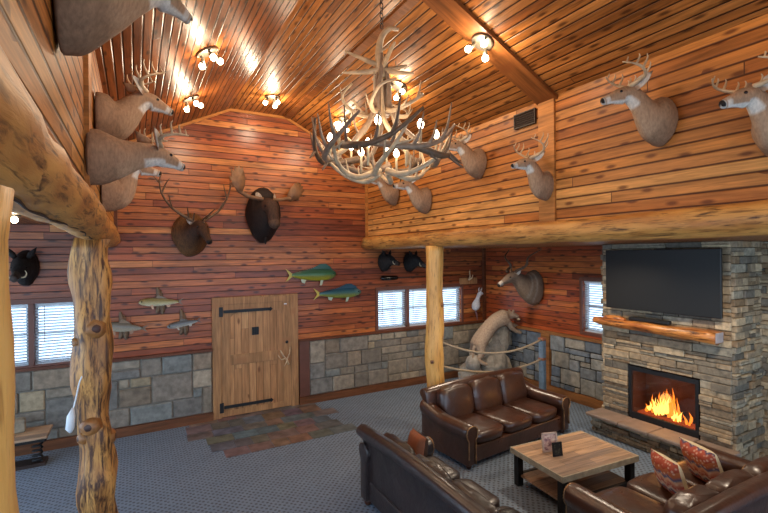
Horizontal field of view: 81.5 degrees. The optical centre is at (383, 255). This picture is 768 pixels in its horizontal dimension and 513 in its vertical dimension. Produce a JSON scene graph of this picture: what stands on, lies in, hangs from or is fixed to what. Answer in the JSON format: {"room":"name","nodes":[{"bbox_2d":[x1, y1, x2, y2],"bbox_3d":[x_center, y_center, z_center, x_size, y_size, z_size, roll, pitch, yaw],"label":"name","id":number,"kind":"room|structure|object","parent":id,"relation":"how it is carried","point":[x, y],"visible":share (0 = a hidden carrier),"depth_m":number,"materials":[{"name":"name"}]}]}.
{"room":"hunting lodge lobby","nodes":[
{"label":"hunting lodge lobby","id":0,"kind":"room"},
{"bbox_2d":[11,212,49,223],"bbox_3d":[-3.556,-0.565,1.595,3.760,0.100,11.250,-1,0,-29],"label":"ceiling","id":1,"kind":"structure","parent":0,"point":[23,220],"depth_m":6.52,"materials":[{"name":"brown wood"}]},
{"bbox_2d":[0,0,113,222],"bbox_3d":[-1.860,-1.182,2.547,0.140,1.680,11.250,-1,0,-29],"label":"wall","id":2,"kind":"structure","parent":0,"point":[52,79],"depth_m":1.84,"materials":[{"name":"brown wood"}]},
{"bbox_2d":[83,53,92,188],"bbox_3d":[-2.125,-1.149,3.195,0.030,1.500,0.240,-1,0,-29],"label":"trim","id":3,"kind":"structure","parent":2,"relation":"attached to","point":[86,58],"depth_m":3.09,"materials":[{"name":"brown wood"}]},
{"bbox_2d":[53,0,191,55],"bbox_3d":[-1.268,-1.310,2.222,0.487,0.812,0.706,-1,0,44],"label":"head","id":4,"kind":"object","parent":2,"relation":"attached to","point":[82,27],"visible":1,"depth_m":2.00},
{"bbox_2d":[101,141,160,211],"bbox_3d":[-2.639,-0.812,4.672,0.548,0.732,0.356,-1,0,-29],"label":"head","id":5,"kind":"object","parent":2,"relation":"attached to","point":[118,194],"visible":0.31,"depth_m":4.54},
{"bbox_2d":[94,59,173,139],"bbox_3d":[-2.283,-1.367,4.112,0.633,0.785,0.399,-1,0,-29],"label":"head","id":6,"kind":"object","parent":2,"relation":"attached to","point":[119,119],"visible":0.95,"depth_m":3.99},
{"bbox_2d":[85,120,188,184],"bbox_3d":[-1.879,-0.762,3.407,0.707,0.523,0.391,-1,0,-39],"label":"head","id":7,"kind":"object","parent":2,"relation":"attached to","point":[109,158],"visible":0.98,"depth_m":3.22},
{"bbox_2d":[95,0,298,140],"bbox_3d":[-1.071,-2.355,3.052,2.030,1.109,11.350,-1,0,-29],"label":"ceiling","id":8,"kind":"structure","parent":0,"point":[242,31],"depth_m":5.00,"materials":[{"name":"brown wood"}]},
{"bbox_2d":[183,95,202,111],"bbox_3d":[-2.887,-2.289,6.702,0.261,0.254,0.291,-1,0,-7],"label":"ceiling spotlight","id":9,"kind":"object","parent":8,"relation":"attached to","point":[191,98],"visible":1,"depth_m":6.67,"materials":[{"name":"silver metal"}]},
{"bbox_2d":[197,46,222,69],"bbox_3d":[-2.038,-2.298,5.187,0.259,0.252,0.290,-1,0,-1],"label":"ceiling spotlight","id":10,"kind":"object","parent":8,"relation":"attached to","point":[210,51],"visible":1,"depth_m":5.15,"materials":[{"name":"silver metal"}]},
{"bbox_2d":[8,111,481,410],"bbox_3d":[-2.643,0.126,8.661,12.240,5.800,0.200,-1,0,-29],"label":"wall","id":11,"kind":"structure","parent":0,"point":[326,225],"depth_m":8.46,"materials":[{"name":"brown wood"}]},
{"bbox_2d":[8,247,39,285],"bbox_3d":[-5.404,0.173,6.635,0.365,0.593,0.621,-1,0,-29],"label":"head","id":12,"kind":"object","parent":11,"relation":"attached to","point":[24,266],"visible":0.93,"depth_m":6.67},
{"bbox_2d":[10,297,73,368],"bbox_3d":[-5.523,1.225,6.987,1.720,1.100,0.160,-1,0,-29],"label":"window","id":13,"kind":"structure","parent":11,"relation":"in","point":[31,306],"depth_m":7.04,"materials":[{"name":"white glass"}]},
{"bbox_2d":[11,304,28,366],"bbox_3d":[-5.888,1.239,6.786,0.745,0.960,0.045,-1,0,-29],"label":"blind","id":14,"kind":"object","parent":13,"relation":"attached to","point":[22,363],"depth_m":6.92,"materials":[{"name":"plastic"}]},
{"bbox_2d":[35,302,73,364],"bbox_3d":[-5.160,1.232,7.193,0.745,0.960,0.045,-1,0,-29],"label":"blind","id":15,"kind":"object","parent":13,"relation":"attached to","point":[61,359],"depth_m":7.12,"materials":[{"name":"plastic"}]},
{"bbox_2d":[15,348,212,372],"bbox_3d":[-5.528,1.763,6.873,5.430,0.045,0.090,-1,0,-29],"label":"trim","id":16,"kind":"structure","parent":11,"relation":"attached to","point":[210,349],"depth_m":7.55,"materials":[{"name":"brown wood"}]},
{"bbox_2d":[15,411,213,456],"bbox_3d":[-5.513,2.980,6.868,5.430,0.150,0.100,-1,0,-29],"label":"baseboard","id":17,"kind":"structure","parent":11,"relation":"attached to","point":[64,442],"depth_m":7.53,"materials":[{"name":"brown wood"}]},
{"bbox_2d":[111,311,147,339],"bbox_3d":[-4.370,1.183,7.514,0.706,0.482,0.123,-1,0,-29],"label":"mounted trout","id":18,"kind":"object","parent":11,"relation":"attached to","point":[123,327],"visible":0.77,"depth_m":7.49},
{"bbox_2d":[139,287,182,313],"bbox_3d":[-3.888,0.789,7.788,0.703,0.482,0.120,-1,0,-29],"label":"mounted walleye","id":19,"kind":"object","parent":11,"relation":"attached to","point":[160,302],"visible":1,"depth_m":7.75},
{"bbox_2d":[167,309,201,335],"bbox_3d":[-3.568,1.195,7.967,0.568,0.482,0.117,-1,0,-29],"label":"mounted pike","id":20,"kind":"object","parent":11,"relation":"attached to","point":[183,323],"visible":1,"depth_m":7.93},
{"bbox_2d":[153,171,231,256],"bbox_3d":[-3.282,-0.680,7.747,1.138,1.402,0.899,-1,0,-4],"label":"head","id":21,"kind":"object","parent":11,"relation":"attached to","point":[190,233],"visible":0.94,"depth_m":7.72},
{"bbox_2d":[130,108,364,168],"bbox_3d":[-2.464,-2.290,8.643,4.776,0.970,0.030,-1,0,-29],"label":"trim","id":22,"kind":"structure","parent":11,"relation":"attached to","point":[229,109],"depth_m":8.47,"materials":[{"name":"brown wood"}]},
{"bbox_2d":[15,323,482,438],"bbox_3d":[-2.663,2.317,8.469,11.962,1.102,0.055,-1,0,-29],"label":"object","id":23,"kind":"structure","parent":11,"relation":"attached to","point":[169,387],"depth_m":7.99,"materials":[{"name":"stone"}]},
{"bbox_2d":[15,322,483,439],"bbox_3d":[-2.651,2.317,8.510,12.040,1.120,0.035,-1,0,-29],"label":"wainscot","id":24,"kind":"structure","parent":11,"relation":"attached to","point":[192,371],"depth_m":8.04,"materials":[{"name":"stone"}]},
{"bbox_2d":[212,293,298,419],"bbox_3d":[-2.430,1.899,8.569,1.630,2.250,0.152,-1,0,-29],"label":"door","id":25,"kind":"structure","parent":11,"relation":"in","point":[255,359],"depth_m":8.56,"materials":[{"name":"brown wood"}]},
{"bbox_2d":[229,166,304,243],"bbox_3d":[-2.152,-0.919,8.378,1.506,1.406,0.764,-1,0,-29],"label":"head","id":26,"kind":"object","parent":11,"relation":"attached to","point":[262,213],"visible":1,"depth_m":8.29},
{"bbox_2d":[298,341,309,396],"bbox_3d":[-1.626,2.301,9.063,0.210,1.110,0.070,-1,0,-29],"label":"trim","id":27,"kind":"structure","parent":11,"relation":"attached to","point":[303,347],"depth_m":9.03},
{"bbox_2d":[286,264,335,284],"bbox_3d":[-1.495,0.399,9.149,1.085,0.449,0.118,-1,0,-29],"label":"mounted mahi mahi","id":28,"kind":"object","parent":11,"relation":"attached to","point":[321,272],"visible":1,"depth_m":9.16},
{"bbox_2d":[314,284,360,301],"bbox_3d":[-0.984,0.798,9.431,1.085,0.381,0.104,-1,0,-29],"label":"mounted mahi mahi","id":29,"kind":"object","parent":11,"relation":"attached to","point":[346,291],"visible":1,"depth_m":9.45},
{"bbox_2d":[365,169,367,236],"bbox_3d":[-0.386,-1.146,9.788,0.050,1.500,0.050,-1,0,-29],"label":"trim","id":30,"kind":"structure","parent":11,"relation":"attached to","point":[366,185],"depth_m":9.77,"materials":[{"name":"brown wood"}]},
{"bbox_2d":[299,371,457,404],"bbox_3d":[0.456,2.921,10.207,4.970,0.150,0.100,-1,0,-29],"label":"baseboard","id":31,"kind":"structure","parent":11,"relation":"attached to","point":[350,392],"depth_m":9.69,"materials":[{"name":"brown wood"}]},
{"bbox_2d":[378,250,399,271],"bbox_3d":[0.121,0.121,9.815,0.290,0.492,0.528,-1,0,-42],"label":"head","id":32,"kind":"object","parent":11,"relation":"attached to","point":[385,261],"visible":1,"depth_m":9.79},
{"bbox_2d":[298,320,483,341],"bbox_3d":[0.442,1.703,10.211,4.970,0.045,0.090,-1,0,-29],"label":"trim","id":33,"kind":"structure","parent":11,"relation":"attached to","point":[479,321],"depth_m":9.81,"materials":[{"name":"brown wood"}]},
{"bbox_2d":[403,250,425,271],"bbox_3d":[0.717,0.131,10.143,0.309,0.505,0.546,-1,0,-43],"label":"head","id":34,"kind":"object","parent":11,"relation":"attached to","point":[411,261],"visible":0.98,"depth_m":10.11},
{"bbox_2d":[375,283,463,330],"bbox_3d":[0.866,1.206,10.560,2.480,1.010,0.160,-1,0,-29],"label":"window","id":35,"kind":"structure","parent":11,"relation":"in","point":[402,292],"depth_m":10.37,"materials":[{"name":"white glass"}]},
{"bbox_2d":[378,290,404,328],"bbox_3d":[0.163,1.223,10.170,0.732,0.870,0.045,-1,0,-29],"label":"blind","id":36,"kind":"object","parent":35,"relation":"attached to","point":[400,294],"depth_m":10.18,"materials":[{"name":"plastic"}]},
{"bbox_2d":[409,288,425,325],"bbox_3d":[0.865,1.216,10.562,0.697,0.870,0.045,-1,0,-29],"label":"blind","id":37,"kind":"object","parent":35,"relation":"attached to","point":[417,292],"depth_m":10.51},
{"bbox_2d":[443,287,459,322],"bbox_3d":[1.567,1.209,10.955,0.732,0.870,0.045,-1,0,-29],"label":"blind","id":38,"kind":"object","parent":35,"relation":"attached to","point":[450,289],"depth_m":11.01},
{"bbox_2d":[482,249,485,319],"bbox_3d":[2.566,0.739,11.416,0.070,1.830,0.070,-1,0,-29],"label":"trim","id":39,"kind":"structure","parent":11,"relation":"attached to","point":[483,250],"depth_m":11.39,"materials":[{"name":"brown wood"}]},
{"bbox_2d":[15,377,654,512],"bbox_3d":[0.115,3.099,3.169,12.840,0.200,12.450,-1,0,-29],"label":"floor","id":40,"kind":"structure","parent":0,"point":[161,471],"depth_m":6.18,"materials":[{"name":"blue carpet"}]},
{"bbox_2d":[0,185,18,512],"bbox_3d":[-0.868,1.433,0.840,0.337,3.162,0.331,-1,0,11],"label":"log post","id":41,"kind":"object","parent":40,"relation":"on","point":[8,494],"visible":1,"depth_m":0.88,"materials":[{"name":"wood"}]},
{"bbox_2d":[0,45,120,246],"bbox_3d":[-2.307,-0.315,3.375,0.344,0.350,9.343,-1,0,-29],"label":"log beam","id":42,"kind":"structure","parent":41,"relation":"on","point":[41,174],"depth_m":1.32,"materials":[{"name":"wood"}]},
{"bbox_2d":[14,424,52,470],"bbox_3d":[-5.311,2.825,6.432,0.800,0.458,0.560,-1,0,-29],"label":"bench","id":43,"kind":"object","parent":40,"relation":"on","point":[36,434],"visible":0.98,"depth_m":6.43,"materials":[{"name":"brown wood"}]},
{"bbox_2d":[14,417,25,433],"bbox_3d":[-5.413,2.501,6.526,0.260,0.190,0.200,-1,0,-41],"label":"stone block","id":44,"kind":"object","parent":43,"relation":"on","point":[20,422],"visible":0.5,"depth_m":6.50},
{"bbox_2d":[67,238,117,512],"bbox_3d":[-2.841,1.432,4.356,0.402,3.204,0.362,-1,0,-29],"label":"log post","id":45,"kind":"object","parent":40,"relation":"on","point":[89,273],"visible":1,"depth_m":4.24,"materials":[{"name":"brown wood"}]},
{"bbox_2d":[65,376,81,432],"bbox_3d":[-2.847,1.338,4.139,0.070,0.585,0.198,-1,0,39],"label":"hanging ornament","id":46,"kind":"object","parent":45,"relation":"attached to","point":[70,420],"visible":1,"depth_m":4.08,"materials":[{"name":"white paint"}]},
{"bbox_2d":[65,408,74,432],"bbox_3d":[-2.882,1.518,4.093,0.076,0.225,0.075,-1,0,-29],"label":"bird","id":47,"kind":"object","parent":46,"relation":"attached to","point":[70,420],"depth_m":4.07,"materials":[{"name":"white paint"}]},
{"bbox_2d":[185,403,356,457],"bbox_3d":[-2.030,3.017,7.895,2.654,0.008,1.880,-1,0,-29],"label":"floor","id":48,"kind":"structure","parent":40,"relation":"on","point":[303,418],"depth_m":7.72,"materials":[{"name":"stone"}]},
{"bbox_2d":[425,246,444,386],"bbox_3d":[0.866,1.412,7.633,0.332,3.167,0.328,-1,0,-29],"label":"log post","id":49,"kind":"object","parent":40,"relation":"on","point":[434,352],"visible":0.74,"depth_m":7.50,"materials":[{"name":"brown wood"}]},
{"bbox_2d":[361,199,767,249],"bbox_3d":[2.132,-0.293,5.342,0.309,0.306,10.243,-1,0,-29],"label":"log beam","id":50,"kind":"structure","parent":49,"relation":"on","point":[745,218],"depth_m":4.65,"materials":[{"name":"wood"}]},
{"bbox_2d":[356,424,520,512],"bbox_3d":[0.678,2.499,4.627,1.042,0.989,2.416,-1,0,-29],"label":"leather sofa","id":51,"kind":"object","parent":40,"relation":"on","point":[395,479],"visible":0.9,"depth_m":4.63,"materials":[{"name":"brown leather"}]},
{"bbox_2d":[383,432,415,455],"bbox_3d":[0.149,2.354,5.092,0.304,0.543,0.651,-1,0,-29],"label":"cushion","id":52,"kind":"object","parent":51,"relation":"on","point":[393,437],"depth_m":5.00,"materials":[{"name":"brown leather"}]},
{"bbox_2d":[407,428,427,456],"bbox_3d":[0.414,2.353,5.489,0.210,0.337,0.360,-1,0,-23],"label":"leather cushion","id":53,"kind":"object","parent":51,"relation":"on","point":[417,441],"visible":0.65,"depth_m":5.37,"materials":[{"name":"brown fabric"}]},
{"bbox_2d":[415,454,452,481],"bbox_3d":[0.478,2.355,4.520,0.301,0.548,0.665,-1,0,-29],"label":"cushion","id":54,"kind":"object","parent":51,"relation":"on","point":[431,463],"depth_m":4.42,"materials":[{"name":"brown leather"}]},
{"bbox_2d":[427,456,459,479],"bbox_3d":[0.424,2.614,5.235,0.837,0.200,0.643,-1,0,-29],"label":"seat cushion","id":55,"kind":"object","parent":51,"relation":"on","point":[454,474],"depth_m":5.27,"materials":[{"name":"brown leather"}]},
{"bbox_2d":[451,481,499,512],"bbox_3d":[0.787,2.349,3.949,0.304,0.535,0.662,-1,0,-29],"label":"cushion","id":56,"kind":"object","parent":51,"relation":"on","point":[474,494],"depth_m":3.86,"materials":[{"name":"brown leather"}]},
{"bbox_2d":[453,478,499,506],"bbox_3d":[0.738,2.607,4.661,0.836,0.192,0.640,-1,0,-29],"label":"seat cushion","id":57,"kind":"object","parent":51,"relation":"on","point":[488,495],"depth_m":4.76,"materials":[{"name":"brown leather"}]},
{"bbox_2d":[496,506,520,512],"bbox_3d":[1.061,2.605,4.093,0.846,0.193,0.648,-1,0,-29],"label":"seat cushion","id":58,"kind":"object","parent":51,"relation":"on","point":[501,507],"depth_m":4.45,"materials":[{"name":"brown leather"}]},
{"bbox_2d":[458,325,511,378],"bbox_3d":[2.374,2.297,10.091,1.483,1.359,0.818,-1,0,-29],"label":"rock ledge","id":59,"kind":"object","parent":40,"relation":"on","point":[499,342],"visible":0.42,"depth_m":9.92,"materials":[{"name":"stone"}]},
{"bbox_2d":[469,309,521,373],"bbox_3d":[2.514,1.935,10.103,1.426,1.386,0.499,-1,0,-29],"label":"mounted cougar","id":60,"kind":"object","parent":59,"relation":"on","point":[483,335],"visible":0.9,"depth_m":9.91,"materials":[{"name":"fur"}]},
{"bbox_2d":[420,367,570,468],"bbox_3d":[1.824,2.512,7.230,2.416,0.939,1.102,-1,0,-34],"label":"leather sofa","id":61,"kind":"object","parent":40,"relation":"on","point":[471,419],"visible":0.97,"depth_m":6.97,"materials":[{"name":"brown leather"}]},
{"bbox_2d":[436,383,473,417],"bbox_3d":[1.139,2.325,7.085,0.662,0.535,0.304,-1,0,-34],"label":"cushion","id":62,"kind":"object","parent":61,"relation":"on","point":[455,399],"depth_m":6.98,"materials":[{"name":"brown leather"}]},
{"bbox_2d":[457,413,502,442],"bbox_3d":[1.326,2.602,6.802,0.648,0.193,0.920,-1,0,-34],"label":"seat cushion","id":63,"kind":"object","parent":61,"relation":"on","point":[490,429],"depth_m":6.57,"materials":[{"name":"brown leather"}]},
{"bbox_2d":[468,376,502,410],"bbox_3d":[1.681,2.323,7.442,0.665,0.548,0.301,-1,0,-34],"label":"cushion","id":64,"kind":"object","parent":61,"relation":"on","point":[487,391],"depth_m":7.35,"materials":[{"name":"brown leather"}]},
{"bbox_2d":[473,405,531,432],"bbox_3d":[1.867,2.596,7.170,0.639,0.192,0.900,-1,0,-34],"label":"seat cushion","id":65,"kind":"object","parent":61,"relation":"on","point":[513,419],"depth_m":6.94,"materials":[{"name":"brown leather"}]},
{"bbox_2d":[494,371,526,403],"bbox_3d":[2.223,2.313,7.820,0.651,0.543,0.304,-1,0,-34],"label":"cushion","id":66,"kind":"object","parent":61,"relation":"on","point":[513,387],"depth_m":7.72,"materials":[{"name":"brown leather"}]},
{"bbox_2d":[502,397,556,422],"bbox_3d":[2.409,2.595,7.536,0.643,0.199,0.895,-1,0,-34],"label":"seat cushion","id":67,"kind":"object","parent":61,"relation":"on","point":[541,410],"depth_m":7.34,"materials":[{"name":"brown leather"}]},
{"bbox_2d":[538,337,545,389],"bbox_3d":[3.261,2.330,9.166,0.130,1.275,0.130,-1,0,-37],"label":"post","id":68,"kind":"object","parent":40,"relation":"on","point":[542,344],"visible":0.72,"depth_m":9.12,"materials":[{"name":"blue wood"}]},
{"bbox_2d":[443,339,541,353],"bbox_3d":[2.088,1.674,8.422,2.656,0.423,0.046,-1,0,-32],"label":"rope","id":69,"kind":"object","parent":68,"relation":"attached to","point":[539,340],"visible":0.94,"depth_m":8.35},
{"bbox_2d":[444,358,541,372],"bbox_3d":[2.091,2.060,8.422,2.653,0.361,0.047,-1,0,-32],"label":"rope","id":70,"kind":"object","parent":68,"relation":"attached to","point":[540,359],"visible":0.7,"depth_m":8.14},
{"bbox_2d":[510,430,638,512],"bbox_3d":[2.414,2.737,5.689,1.270,0.476,0.890,-1,0,-24],"label":"coffee table","id":71,"kind":"object","parent":40,"relation":"on","point":[587,460],"visible":0.95,"depth_m":5.55,"materials":[{"name":"brown wood"}]},
{"bbox_2d":[541,432,557,452],"bbox_3d":[2.114,2.385,5.710,0.215,0.235,0.089,-1,0,-11],"label":"picture frame","id":72,"kind":"object","parent":71,"relation":"on","point":[547,438],"visible":0.86,"depth_m":5.69,"materials":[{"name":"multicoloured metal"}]},
{"bbox_2d":[543,434,555,449],"bbox_3d":[2.117,2.385,5.694,0.180,0.199,0.036,-1,0,-11],"label":"picture","id":73,"kind":"object","parent":72,"relation":"attached to","point":[548,439],"depth_m":5.69},
{"bbox_2d":[552,441,562,456],"bbox_3d":[2.159,2.419,5.582,0.135,0.166,0.081,-1,0,-15],"label":"picture frame","id":74,"kind":"object","parent":71,"relation":"on","point":[557,450],"visible":1,"depth_m":5.56,"materials":[{"name":"black metal"}]},
{"bbox_2d":[521,469,624,499],"bbox_3d":[2.415,2.844,5.689,1.120,0.025,0.700,-1,0,-24],"label":"shelf","id":75,"kind":"object","parent":71,"relation":"attached to","point":[606,479],"depth_m":5.59,"materials":[{"name":"wood"}]},
{"bbox_2d":[586,408,740,461],"bbox_3d":[4.063,2.788,6.696,0.420,0.342,2.052,-1,0,-29],"label":"raised hearth","id":76,"kind":"object","parent":40,"relation":"on","point":[642,435],"visible":0.62,"depth_m":6.78,"materials":[{"name":"stone"}]},
{"bbox_2d":[563,441,767,512],"bbox_3d":[3.172,2.529,4.576,2.396,0.879,1.222,-1,0,-27],"label":"leather sofa","id":77,"kind":"object","parent":40,"relation":"on","point":[742,487],"visible":0.79,"depth_m":4.31,"materials":[{"name":"brown leather"}]},
{"bbox_2d":[596,486,664,512],"bbox_3d":[2.562,2.594,4.342,0.634,0.198,1.034,-1,0,-27],"label":"seat cushion","id":78,"kind":"object","parent":77,"relation":"on","point":[634,501],"depth_m":4.55,"materials":[{"name":"brown leather"}]},
{"bbox_2d":[626,472,692,503],"bbox_3d":[3.134,2.583,4.647,0.632,0.192,1.029,-1,0,-27],"label":"seat cushion","id":79,"kind":"object","parent":77,"relation":"on","point":[648,485],"depth_m":4.80,"materials":[{"name":"brown leather"}]},
{"bbox_2d":[651,449,687,494],"bbox_3d":[2.986,2.296,4.659,0.226,0.399,0.400,-1,0,-5],"label":"throw pillow","id":80,"kind":"object","parent":77,"relation":"on","point":[669,474],"visible":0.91,"depth_m":4.56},
{"bbox_2d":[662,484,718,512],"bbox_3d":[2.733,2.368,3.988,0.646,0.545,0.305,-1,0,-27],"label":"cushion","id":81,"kind":"object","parent":77,"relation":"on","point":[687,500],"depth_m":3.89,"materials":[{"name":"brown leather"}]},
{"bbox_2d":[676,460,705,484],"bbox_3d":[3.714,2.578,4.936,0.641,0.193,1.051,-1,0,-27],"label":"seat cushion","id":82,"kind":"object","parent":77,"relation":"on","point":[690,478],"depth_m":5.01,"materials":[{"name":"brown leather"}]},
{"bbox_2d":[679,437,723,482],"bbox_3d":[3.486,2.277,4.870,0.264,0.426,0.460,-1,0,-9],"label":"throw pillow","id":83,"kind":"object","parent":77,"relation":"on","point":[703,463],"visible":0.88,"depth_m":4.79,"materials":[{"name":"fabric"}]},
{"bbox_2d":[704,469,753,492],"bbox_3d":[3.311,2.366,4.294,0.657,0.548,0.300,-1,0,-27],"label":"cushion","id":84,"kind":"object","parent":77,"relation":"on","point":[728,480],"depth_m":4.20,"materials":[{"name":"brown leather"}]},
{"bbox_2d":[741,456,767,475],"bbox_3d":[3.887,2.357,4.580,0.656,0.534,0.304,-1,0,-27],"label":"cushion","id":85,"kind":"object","parent":77,"relation":"on","point":[758,466],"depth_m":4.46,"materials":[{"name":"brown leather"}]},
{"bbox_2d":[231,0,767,166],"bbox_3d":[1.135,-2.398,4.286,3.026,1.068,11.350,-1,0,-29],"label":"ceiling","id":86,"kind":"structure","parent":0,"point":[568,44],"depth_m":5.29,"materials":[{"name":"brown wood"}]},
{"bbox_2d":[284,0,419,118],"bbox_3d":[0.777,-2.786,4.031,0.100,0.044,11.250,-1,0,-29],"label":"trim","id":87,"kind":"structure","parent":86,"relation":"attached to","point":[406,5],"depth_m":6.04,"materials":[{"name":"brown wood"}]},
{"bbox_2d":[309,0,462,184],"bbox_3d":[-0.005,-1.766,4.368,1.511,2.068,1.521,-1,0,-29],"label":"antler chandelier","id":88,"kind":"object","parent":86,"relation":"hanging from","point":[380,104],"visible":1,"depth_m":4.23,"materials":[{"name":"beige"}]},
{"bbox_2d":[391,80,406,100],"bbox_3d":[0.187,-2.400,6.452,0.285,0.239,0.264,-1,0,17],"label":"ceiling spotlight","id":89,"kind":"object","parent":86,"relation":"attached to","point":[397,85],"visible":0.73,"depth_m":6.40,"materials":[{"name":"silver metal"}]},
{"bbox_2d":[465,33,493,61],"bbox_3d":[1.087,-2.320,4.980,0.261,0.259,0.295,-1,0,-40],"label":"ceiling spotlight","id":90,"kind":"object","parent":86,"relation":"attached to","point":[483,42],"visible":1,"depth_m":4.97,"materials":[{"name":"silver metal"}]},
{"bbox_2d":[422,0,557,104],"bbox_3d":[-0.060,-2.314,4.345,4.776,0.970,0.300,-1,0,-29],"label":"trim","id":91,"kind":"structure","parent":86,"relation":"attached to","point":[454,13],"depth_m":5.05,"materials":[{"name":"brown wood"}]},
{"bbox_2d":[368,14,767,236],"bbox_3d":[2.432,-1.095,4.946,0.140,1.820,11.250,-1,0,-29],"label":"wall","id":92,"kind":"structure","parent":0,"point":[605,167],"depth_m":4.70,"materials":[{"name":"brown wood"}]},
{"bbox_2d":[372,172,398,205],"bbox_3d":[-0.046,-1.307,8.579,0.614,0.672,0.335,-1,0,-29],"label":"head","id":93,"kind":"object","parent":92,"relation":"attached to","point":[391,195],"visible":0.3,"depth_m":8.55},
{"bbox_2d":[393,174,431,213],"bbox_3d":[0.461,-1.072,7.656,0.636,0.699,0.391,-1,0,-29],"label":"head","id":94,"kind":"object","parent":92,"relation":"attached to","point":[421,199],"visible":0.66,"depth_m":7.60},
{"bbox_2d":[447,123,486,178],"bbox_3d":[1.136,-1.501,6.461,0.615,0.752,0.397,-1,0,-29],"label":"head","id":95,"kind":"object","parent":92,"relation":"attached to","point":[474,162],"visible":0.84,"depth_m":6.41},
{"bbox_2d":[514,108,536,129],"bbox_3d":[1.837,-1.778,5.809,0.034,0.190,0.360,-1,0,-29],"label":"air vent","id":96,"kind":"object","parent":92,"relation":"in","point":[529,117],"visible":1,"depth_m":5.79,"materials":[{"name":"brown metal"}]},
{"bbox_2d":[511,133,553,200],"bbox_3d":[1.797,-1.049,5.424,0.465,0.752,0.486,-1,0,33],"label":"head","id":97,"kind":"object","parent":92,"relation":"attached to","point":[541,184],"visible":1,"depth_m":5.36},
{"bbox_2d":[538,98,555,221],"bbox_3d":[2.017,-1.155,5.511,0.030,1.570,0.240,-1,0,-29],"label":"trim","id":98,"kind":"structure","parent":92,"relation":"attached to","point":[546,124],"depth_m":5.47,"materials":[{"name":"brown wood"}]},
{"bbox_2d":[600,53,678,146],"bbox_3d":[2.389,-1.430,4.248,0.591,0.764,0.494,-1,0,-29],"label":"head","id":99,"kind":"object","parent":92,"relation":"attached to","point":[656,120],"visible":1,"depth_m":4.16},
{"bbox_2d":[711,51,767,155],"bbox_3d":[2.853,-1.105,3.438,0.577,0.711,0.543,-1,0,-29],"label":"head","id":100,"kind":"object","parent":92,"relation":"attached to","point":[754,97],"visible":1,"depth_m":3.37},
{"bbox_2d":[399,235,767,248],"bbox_3d":[3.934,-0.239,5.782,3.564,0.100,11.250,-1,0,-29],"label":"ceiling","id":101,"kind":"structure","parent":0,"point":[759,237],"depth_m":6.42,"materials":[{"name":"brown wood"}]},
{"bbox_2d":[486,245,767,400],"bbox_3d":[5.418,1.371,6.603,0.200,3.150,11.250,-1,0,-29],"label":"wall","id":102,"kind":"structure","parent":0,"point":[560,268],"depth_m":9.68,"materials":[{"name":"red wood"}]},
{"bbox_2d":[497,248,543,305],"bbox_3d":[2.981,0.492,9.815,1.048,1.274,0.823,-1,0,7],"label":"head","id":103,"kind":"object","parent":102,"relation":"attached to","point":[530,286],"visible":1,"depth_m":9.70},
{"bbox_2d":[484,320,601,343],"bbox_3d":[3.489,1.665,9.762,0.090,0.060,3.850,-1,0,-29],"label":"trim","id":104,"kind":"structure","parent":102,"relation":"attached to","point":[593,340],"depth_m":9.32,"materials":[{"name":"brown wood"}]},
{"bbox_2d":[541,333,551,385],"bbox_3d":[3.532,2.250,9.674,0.110,1.110,0.220,-1,0,-29],"label":"trim","id":105,"kind":"structure","parent":102,"relation":"attached to","point":[547,336],"depth_m":9.58,"materials":[{"name":"brown wood"}]},
{"bbox_2d":[506,328,603,400],"bbox_3d":[3.518,2.245,9.700,0.070,1.082,3.822,-1,0,-29],"label":"wainscot","id":106,"kind":"structure","parent":102,"relation":"attached to","point":[558,343],"depth_m":9.22,"materials":[{"name":"stone"}]},
{"bbox_2d":[524,377,602,408],"bbox_3d":[3.527,2.880,9.684,0.120,0.170,3.810,-1,0,-29],"label":"baseboard","id":107,"kind":"structure","parent":102,"relation":"attached to","point":[588,401],"depth_m":8.99,"materials":[{"name":"brown wood"}]},
{"bbox_2d":[579,277,602,337],"bbox_3d":[4.251,1.002,8.582,0.160,1.150,1.000,-1,0,-29],"label":"window","id":108,"kind":"structure","parent":102,"relation":"in","point":[588,281],"depth_m":8.84,"materials":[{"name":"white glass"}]},
{"bbox_2d":[584,281,602,333],"bbox_3d":[4.253,1.012,8.583,0.045,1.010,0.860,-1,0,-29],"label":"blind","id":109,"kind":"object","parent":108,"relation":"attached to","point":[589,329],"depth_m":8.81,"materials":[{"name":"plastic"}]},
{"bbox_2d":[600,241,765,460],"bbox_3d":[4.576,1.379,7.019,0.865,3.150,2.009,-1,0,-29],"label":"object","id":110,"kind":"structure","parent":0,"point":[729,372],"depth_m":6.25,"materials":[{"name":"stone"}]},
{"bbox_2d":[592,315,723,344],"bbox_3d":[4.086,1.104,6.835,0.312,0.249,1.874,-1,0,-29],"label":"mantel","id":111,"kind":"object","parent":110,"relation":"attached to","point":[708,336],"visible":1,"depth_m":6.51,"materials":[{"name":"brown wood"}]},
{"bbox_2d":[629,316,671,324],"bbox_3d":[4.089,1.004,6.864,0.090,0.060,0.620,-1,0,-29],"label":"soundbar","id":112,"kind":"object","parent":111,"relation":"on","point":[631,318],"visible":1,"depth_m":6.81,"materials":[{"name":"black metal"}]},
{"bbox_2d":[606,248,722,318],"bbox_3d":[4.165,0.383,6.738,0.133,0.950,1.680,-1,0,-29],"label":"television","id":113,"kind":"object","parent":110,"relation":"attached to","point":[689,282],"visible":1,"depth_m":6.58,"materials":[{"name":"black plastic"}]},
{"bbox_2d":[628,364,700,437],"bbox_3d":[4.449,2.201,6.933,0.465,0.830,1.040,-1,0,-29],"label":"fireplace insert","id":114,"kind":"object","parent":110,"relation":"in","point":[668,400],"visible":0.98,"depth_m":6.97,"materials":[{"name":"black metal"}]},
{"bbox_2d":[758,241,767,455],"bbox_3d":[5.955,1.365,5.362,0.075,3.144,2.354,-1,0,-29],"label":"stone wall","id":115,"kind":"structure","parent":0,"point":[764,278],"depth_m":6.32,"materials":[{"name":"stone"}]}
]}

